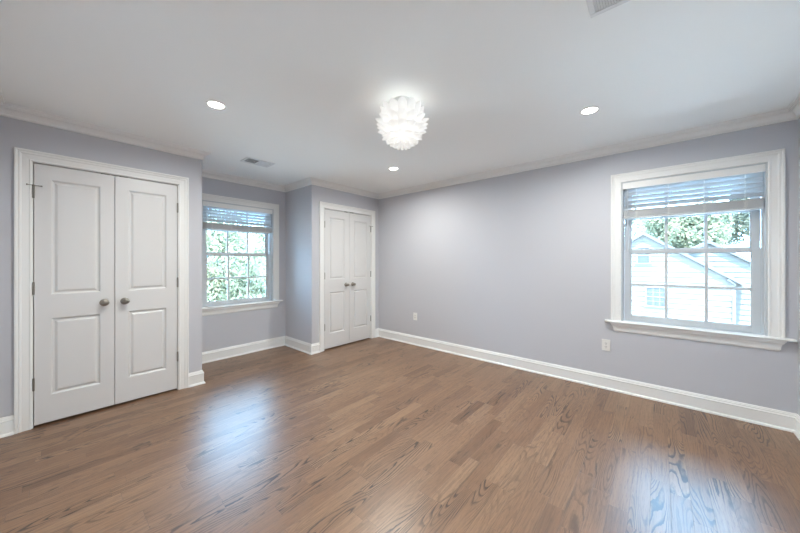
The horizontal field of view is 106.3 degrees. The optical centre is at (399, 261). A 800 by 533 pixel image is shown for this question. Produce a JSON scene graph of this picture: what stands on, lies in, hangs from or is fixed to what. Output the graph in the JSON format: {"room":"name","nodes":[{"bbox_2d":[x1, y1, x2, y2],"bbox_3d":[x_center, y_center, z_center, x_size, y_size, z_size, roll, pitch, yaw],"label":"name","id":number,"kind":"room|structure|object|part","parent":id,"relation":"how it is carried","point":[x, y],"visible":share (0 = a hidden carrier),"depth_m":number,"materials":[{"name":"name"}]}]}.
{"room":"empty bedroom","nodes":[
{"label":"empty bedroom","id":0,"kind":"room"},
{"bbox_2d":[0,116,201,417],"bbox_3d":[-2.794,0.069,2.900,0.718,2.435,1.322,0,0,41],"label":"wall","id":1,"kind":"structure","parent":0,"point":[13,132],"depth_m":2.42,"materials":[{"name":"grey paint"}]},
{"bbox_2d":[0,415,13,437],"bbox_3d":[-2.911,1.216,2.195,0.026,0.140,0.103,0,0,41],"label":"baseboard","id":2,"kind":"structure","parent":1,"relation":"attached to","point":[6,423],"depth_m":2.21,"materials":[{"name":"white wood"}]},
{"bbox_2d":[26,163,113,425],"bbox_3d":[-2.679,0.251,2.462,0.100,2.034,0.490,0,0,41],"label":"door","id":3,"kind":"structure","parent":1,"relation":"in","point":[73,284],"depth_m":2.46,"materials":[{"name":"white wood"}]},
{"bbox_3d":[-2.539,0.356,2.580,0.042,0.043,0.058,0,0,41],"label":"knob","id":4,"kind":"part","parent":3,"relation":"part of","materials":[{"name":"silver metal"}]},
{"bbox_2d":[14,147,188,433],"bbox_3d":[-2.558,0.216,2.684,0.122,2.140,1.098,0,0,41],"label":"door frame","id":5,"kind":"structure","parent":1,"relation":"attached to","point":[23,158],"depth_m":2.30,"materials":[{"name":"white wood"}]},
{"bbox_2d":[0,103,210,159],"bbox_3d":[-2.477,-1.109,2.668,0.065,0.080,1.387,0,0,41],"label":"crown molding","id":6,"kind":"structure","parent":1,"relation":"attached to","point":[7,110],"depth_m":2.54,"materials":[{"name":"white wood"}]},
{"bbox_2d":[115,176,177,403],"bbox_3d":[-2.365,0.251,2.825,0.100,2.034,0.460,0,0,41],"label":"door","id":7,"kind":"structure","parent":1,"relation":"in","point":[146,279],"depth_m":2.82,"materials":[{"name":"white wood"}]},
{"bbox_3d":[-2.452,0.356,2.680,0.042,0.043,0.058,0,0,41],"label":"knob","id":8,"kind":"part","parent":7,"relation":"part of","materials":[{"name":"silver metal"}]},
{"bbox_2d":[189,370,204,387],"bbox_3d":[-2.111,1.216,3.121,0.026,0.140,0.147,0,0,41],"label":"baseboard","id":9,"kind":"structure","parent":1,"relation":"attached to","point":[196,378],"depth_m":3.12,"materials":[{"name":"white wood"}]},
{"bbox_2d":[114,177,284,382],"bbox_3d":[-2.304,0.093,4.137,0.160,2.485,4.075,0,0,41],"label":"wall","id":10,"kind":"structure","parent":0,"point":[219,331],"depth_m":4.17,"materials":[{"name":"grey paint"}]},
{"bbox_2d":[202,193,282,315],"bbox_3d":[-2.247,-0.086,4.177,0.226,1.552,1.186,0,0,41],"label":"window","id":11,"kind":"structure","parent":10,"relation":"in","point":[271,300],"depth_m":4.26,"materials":[{"name":"white"}]},
{"bbox_3d":[-2.282,-0.425,4.207,0.026,0.679,0.883,0,0,41],"label":"sash","id":12,"kind":"part","parent":11,"relation":"part of","materials":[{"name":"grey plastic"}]},
{"bbox_3d":[-2.256,0.234,4.184,0.026,0.691,0.883,0,0,41],"label":"sash","id":13,"kind":"part","parent":11,"relation":"part of","materials":[{"name":"grey plastic"}]},
{"bbox_2d":[203,201,272,263],"bbox_3d":[-2.214,-0.370,4.149,0.071,0.792,0.902,0,0,41],"label":"window blind","id":14,"kind":"object","parent":11,"relation":"attached to","point":[255,214],"visible":0.99,"depth_m":4.10,"materials":[{"name":"white plastic"}]},
{"bbox_3d":[-2.220,-0.426,4.154,0.047,0.018,0.890,0,0,41],"label":"rail","id":15,"kind":"part","parent":14,"relation":"part of","materials":[{"name":"grey plastic"}]},
{"bbox_2d":[202,336,284,363],"bbox_3d":[-2.192,1.216,4.125,0.026,0.140,1.321,0,0,41],"label":"baseboard","id":16,"kind":"structure","parent":10,"relation":"attached to","point":[228,352],"depth_m":4.13,"materials":[{"name":"white wood"}]},
{"bbox_2d":[202,169,284,191],"bbox_3d":[-2.177,-1.109,4.112,0.065,0.080,1.321,0,0,41],"label":"crown molding","id":17,"kind":"structure","parent":10,"relation":"attached to","point":[205,173],"depth_m":4.12,"materials":[{"name":"white wood"}]},
{"bbox_2d":[285,185,378,343],"bbox_3d":[-1.069,0.069,4.895,0.718,2.435,1.313,0,0,41],"label":"wall","id":18,"kind":"structure","parent":0,"point":[301,204],"depth_m":4.37,"materials":[{"name":"grey paint"}]},
{"bbox_2d":[284,177,311,191],"bbox_3d":[-1.495,-1.109,4.353,0.783,0.080,0.065,0,0,41],"label":"crown molding","id":19,"kind":"structure","parent":18,"relation":"attached to","point":[307,181],"depth_m":4.34,"materials":[{"name":"white"}]},
{"bbox_2d":[285,336,311,354],"bbox_3d":[-1.497,1.216,4.380,0.744,0.140,0.026,0,0,41],"label":"baseboard","id":20,"kind":"structure","parent":18,"relation":"attached to","point":[305,347],"depth_m":4.36,"materials":[{"name":"white wood"}]},
{"bbox_2d":[311,342,319,354],"bbox_3d":[-1.187,1.216,4.191,0.026,0.140,0.145,0,0,41],"label":"baseboard","id":21,"kind":"structure","parent":18,"relation":"attached to","point":[315,348],"depth_m":4.20,"materials":[{"name":"white wood"}]},
{"bbox_2d":[324,209,348,348],"bbox_3d":[-0.931,0.251,4.485,0.100,2.034,0.460,0,0,41],"label":"door","id":22,"kind":"structure","parent":18,"relation":"in","point":[336,223],"depth_m":4.49,"materials":[{"name":"white wood"}]},
{"bbox_2d":[310,177,378,198],"bbox_3d":[-0.794,-1.109,4.615,0.065,0.080,1.378,0,0,41],"label":"crown molding","id":23,"kind":"structure","parent":18,"relation":"attached to","point":[314,181],"depth_m":4.54,"materials":[{"name":"white"}]},
{"bbox_2d":[319,201,374,351],"bbox_3d":[-0.820,0.216,4.695,0.122,2.140,1.098,0,0,41],"label":"door frame","id":24,"kind":"structure","parent":18,"relation":"attached to","point":[322,205],"depth_m":4.47,"materials":[{"name":"white wood"}]},
{"bbox_2d":[349,213,372,342],"bbox_3d":[-0.618,0.251,4.847,0.100,2.034,0.490,0,0,41],"label":"door","id":25,"kind":"structure","parent":18,"relation":"in","point":[359,225],"depth_m":4.83,"materials":[{"name":"white wood"}]},
{"bbox_2d":[375,328,378,337],"bbox_3d":[-0.390,1.216,5.113,0.026,0.140,0.096,0,0,41],"label":"baseboard","id":26,"kind":"structure","parent":18,"relation":"attached to","point":[377,329],"depth_m":5.11,"materials":[{"name":"white wood"}]},
{"bbox_2d":[0,337,799,532],"bbox_3d":[-0.253,1.311,2.444,5.158,0.050,3.955,0,0,41],"label":"floor","id":27,"kind":"structure","parent":0,"point":[378,434],"depth_m":1.97,"materials":[{"name":"brown wood"}]},
{"bbox_2d":[0,0,799,192],"bbox_3d":[-0.255,-1.199,2.473,5.438,0.100,4.235,0,0,41],"label":"ceiling","id":28,"kind":"structure","parent":0,"point":[303,85],"depth_m":1.82,"materials":[{"name":"white paint"}]},
{"bbox_2d":[205,100,226,109],"bbox_3d":[-1.350,-1.147,2.202,0.132,0.004,0.132,0,0,41],"label":"recessed light","id":29,"kind":"object","parent":28,"relation":"in","point":[213,104],"visible":1,"depth_m":2.20,"materials":[{"name":"white"}]},
{"bbox_2d":[240,157,273,167],"bbox_3d":[-1.645,-1.142,3.466,0.200,0.014,0.312,0,0,41],"label":"ceiling vent","id":30,"kind":"object","parent":28,"relation":"in","point":[250,160],"visible":1,"depth_m":3.46,"materials":[{"name":"white metal"}]},
{"bbox_2d":[388,167,398,170],"bbox_3d":[-0.081,-1.147,3.713,0.132,0.004,0.132,0,0,41],"label":"recessed light","id":31,"kind":"object","parent":28,"relation":"in","point":[390,168],"visible":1,"depth_m":3.70,"materials":[{"name":"white"}]},
{"bbox_2d":[375,96,428,149],"bbox_3d":[0.016,-0.984,2.143,0.387,0.329,0.380,0,0,41],"label":"ceiling lamp","id":32,"kind":"object","parent":28,"relation":"attached to","point":[402,122],"visible":1,"depth_m":2.04,"materials":[{"name":"white"}]},
{"bbox_2d":[579,106,599,114],"bbox_3d":[1.443,-1.147,2.283,0.132,0.004,0.132,0,0,41],"label":"recessed light","id":33,"kind":"object","parent":28,"relation":"in","point":[593,109],"visible":1,"depth_m":2.28,"materials":[{"name":"white"}]},
{"bbox_2d":[586,0,629,17],"bbox_3d":[0.937,-1.141,1.232,0.292,0.016,0.217,0,0,41],"label":"ceiling vent","id":34,"kind":"object","parent":28,"relation":"in","point":[595,7],"visible":1,"depth_m":1.34,"materials":[{"name":"white metal"}]},
{"bbox_2d":[379,119,797,413],"bbox_3d":[1.077,0.093,4.014,5.438,2.485,0.160,0,0,41],"label":"wall","id":35,"kind":"structure","parent":0,"point":[516,264],"depth_m":3.37,"materials":[{"name":"grey paint"}]},
{"bbox_2d":[379,328,796,432],"bbox_3d":[1.303,1.216,3.696,4.440,0.140,0.026,0,0,41],"label":"baseboard","id":36,"kind":"structure","parent":35,"relation":"attached to","point":[768,417],"depth_m":2.92,"materials":[{"name":"white wood"}]},
{"bbox_2d":[379,108,796,198],"bbox_3d":[1.290,-1.109,3.681,4.440,0.080,0.065,0,0,41],"label":"crown molding","id":37,"kind":"structure","parent":35,"relation":"attached to","point":[783,115],"depth_m":2.91,"materials":[{"name":"white wood"}]},
{"bbox_2d":[602,339,609,350],"bbox_3d":[2.084,0.845,3.033,0.072,0.114,0.008,0,0,41],"label":"wall outlet","id":38,"kind":"object","parent":35,"relation":"attached to","point":[605,343],"visible":1,"depth_m":3.03,"materials":[{"name":"white plastic"}]},
{"bbox_2d":[605,148,796,350],"bbox_3d":[2.571,-0.086,2.699,1.186,1.552,0.226,0,0,41],"label":"window","id":39,"kind":"structure","parent":35,"relation":"in","point":[766,329],"depth_m":2.52,"materials":[{"name":"white wood"}]},
{"bbox_3d":[2.602,-0.425,2.735,0.883,0.679,0.026,0,0,41],"label":"sash","id":40,"kind":"part","parent":39,"relation":"part of","materials":[{"name":"grey plastic"}]},
{"bbox_3d":[2.579,0.234,2.708,0.883,0.691,0.026,0,0,41],"label":"sash","id":41,"kind":"part","parent":39,"relation":"part of","materials":[{"name":"grey plastic"}]},
{"bbox_2d":[623,164,764,251],"bbox_3d":[2.543,-0.430,2.667,0.902,0.672,0.071,0,0,41],"label":"window blind","id":42,"kind":"object","parent":39,"relation":"attached to","point":[656,190],"visible":1,"depth_m":2.62,"materials":[{"name":"white plastic"}]},
{"bbox_3d":[2.549,-0.426,2.673,0.890,0.018,0.047,0,0,41],"label":"rail","id":43,"kind":"part","parent":42,"relation":"part of","materials":[{"name":"grey plastic"}]},
{"bbox_3d":[2.588,-0.087,2.718,0.928,1.383,0.175,0,0,41],"label":"frame","id":44,"kind":"part","parent":39,"relation":"part of","materials":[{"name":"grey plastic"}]},
{"bbox_2d":[798,118,799,415],"bbox_3d":[1.704,0.093,0.674,0.120,2.485,4.075,0,0,41],"label":"wall","id":45,"kind":"structure","parent":0,"point":[799,118],"depth_m":2.23,"materials":[{"name":"grey paint"}]},
{"bbox_2d":[787,93,799,118],"bbox_3d":[1.673,-1.109,0.779,0.065,0.080,3.955,0,0,41],"label":"crown molding","id":46,"kind":"structure","parent":45,"relation":"attached to","point":[794,107],"depth_m":2.19,"materials":[{"name":"white wood"}]},
{"bbox_2d":[793,414,799,440],"bbox_3d":[1.688,1.216,0.767,0.026,0.140,3.955,0,0,41],"label":"baseboard","id":47,"kind":"structure","parent":45,"relation":"attached to","point":[796,432],"depth_m":2.22,"materials":[{"name":"white wood"}]},
{"bbox_3d":[-1.585,0.094,0.903,5.158,2.485,0.120,0,0,41],"label":"wall","id":48,"kind":"structure","parent":0,"visible":0},
{"bbox_2d":[0,89,4,105],"bbox_3d":[-1.253,-1.109,0.738,4.440,0.080,0.065,0,0,41],"label":"crown molding","id":49,"kind":"structure","parent":48,"relation":"attached to","point":[2,102],"depth_m":2.11,"materials":[{"name":"white wood"}]},
{"label":"outside","id":50,"kind":"structure","parent":0,"visible":0},
{"bbox_3d":[9.439,4.436,16.507,80.000,0.100,90.000,0,0,41],"label":"ground","id":51,"kind":"structure","parent":50,"visible":0},
{"bbox_2d":[207,211,265,301],"bbox_3d":[-6.529,1.233,10.891,3.922,6.320,4.706,0,0,-14],"label":"leafy tree","id":52,"kind":"object","parent":51,"relation":"on","point":[216,240],"visible":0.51,"depth_m":10.00,"materials":[{"name":"green plant"}]},
{"bbox_2d":[248,225,265,282],"bbox_3d":[-6.248,0.799,16.972,5.194,7.185,3.992,0,0,-28],"label":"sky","id":53,"kind":"structure","parent":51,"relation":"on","point":[262,236],"depth_m":15.59,"materials":[{"name":"white"}]},
{"bbox_2d":[624,207,645,242],"bbox_3d":[18.641,-0.742,25.402,5.120,10.263,5.776,0,0,0],"label":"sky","id":54,"kind":"structure","parent":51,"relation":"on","point":[639,224],"depth_m":24.60,"materials":[{"name":"white"}]},
{"bbox_2d":[624,231,749,324],"bbox_3d":[13.936,1.586,13.881,9.800,5.600,8.493,0,0,41],"label":"neighbor house","id":55,"kind":"structure","parent":51,"relation":"on","point":[724,269],"depth_m":11.39,"materials":[{"name":"grey wood"}]},
{"bbox_3d":[9.752,-0.084,12.021,5.680,2.088,0.180,0,0,41],"label":"rake trim","id":56,"kind":"part","parent":55,"relation":"part of","materials":[{"name":"grey"}]},
{"bbox_3d":[12.077,1.011,11.730,9.800,3.549,0.180,0,0,41],"label":"rake trim","id":57,"kind":"part","parent":55,"relation":"part of","materials":[{"name":"grey"}]},
{"bbox_2d":[641,201,734,247],"bbox_3d":[18.550,0.183,19.539,4.378,8.414,4.439,0,0,41],"label":"leafy tree","id":58,"kind":"object","parent":51,"relation":"on","point":[688,232],"visible":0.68,"depth_m":18.64,"materials":[{"name":"green plant"}]},
{"bbox_2d":[719,183,748,245],"bbox_3d":[24.337,-0.906,19.531,6.317,10.592,7.021,0,0,4],"label":"leafy tree","id":59,"kind":"object","parent":51,"relation":"on","point":[742,219],"visible":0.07,"depth_m":19.88,"materials":[{"name":"green plant"}]}
]}

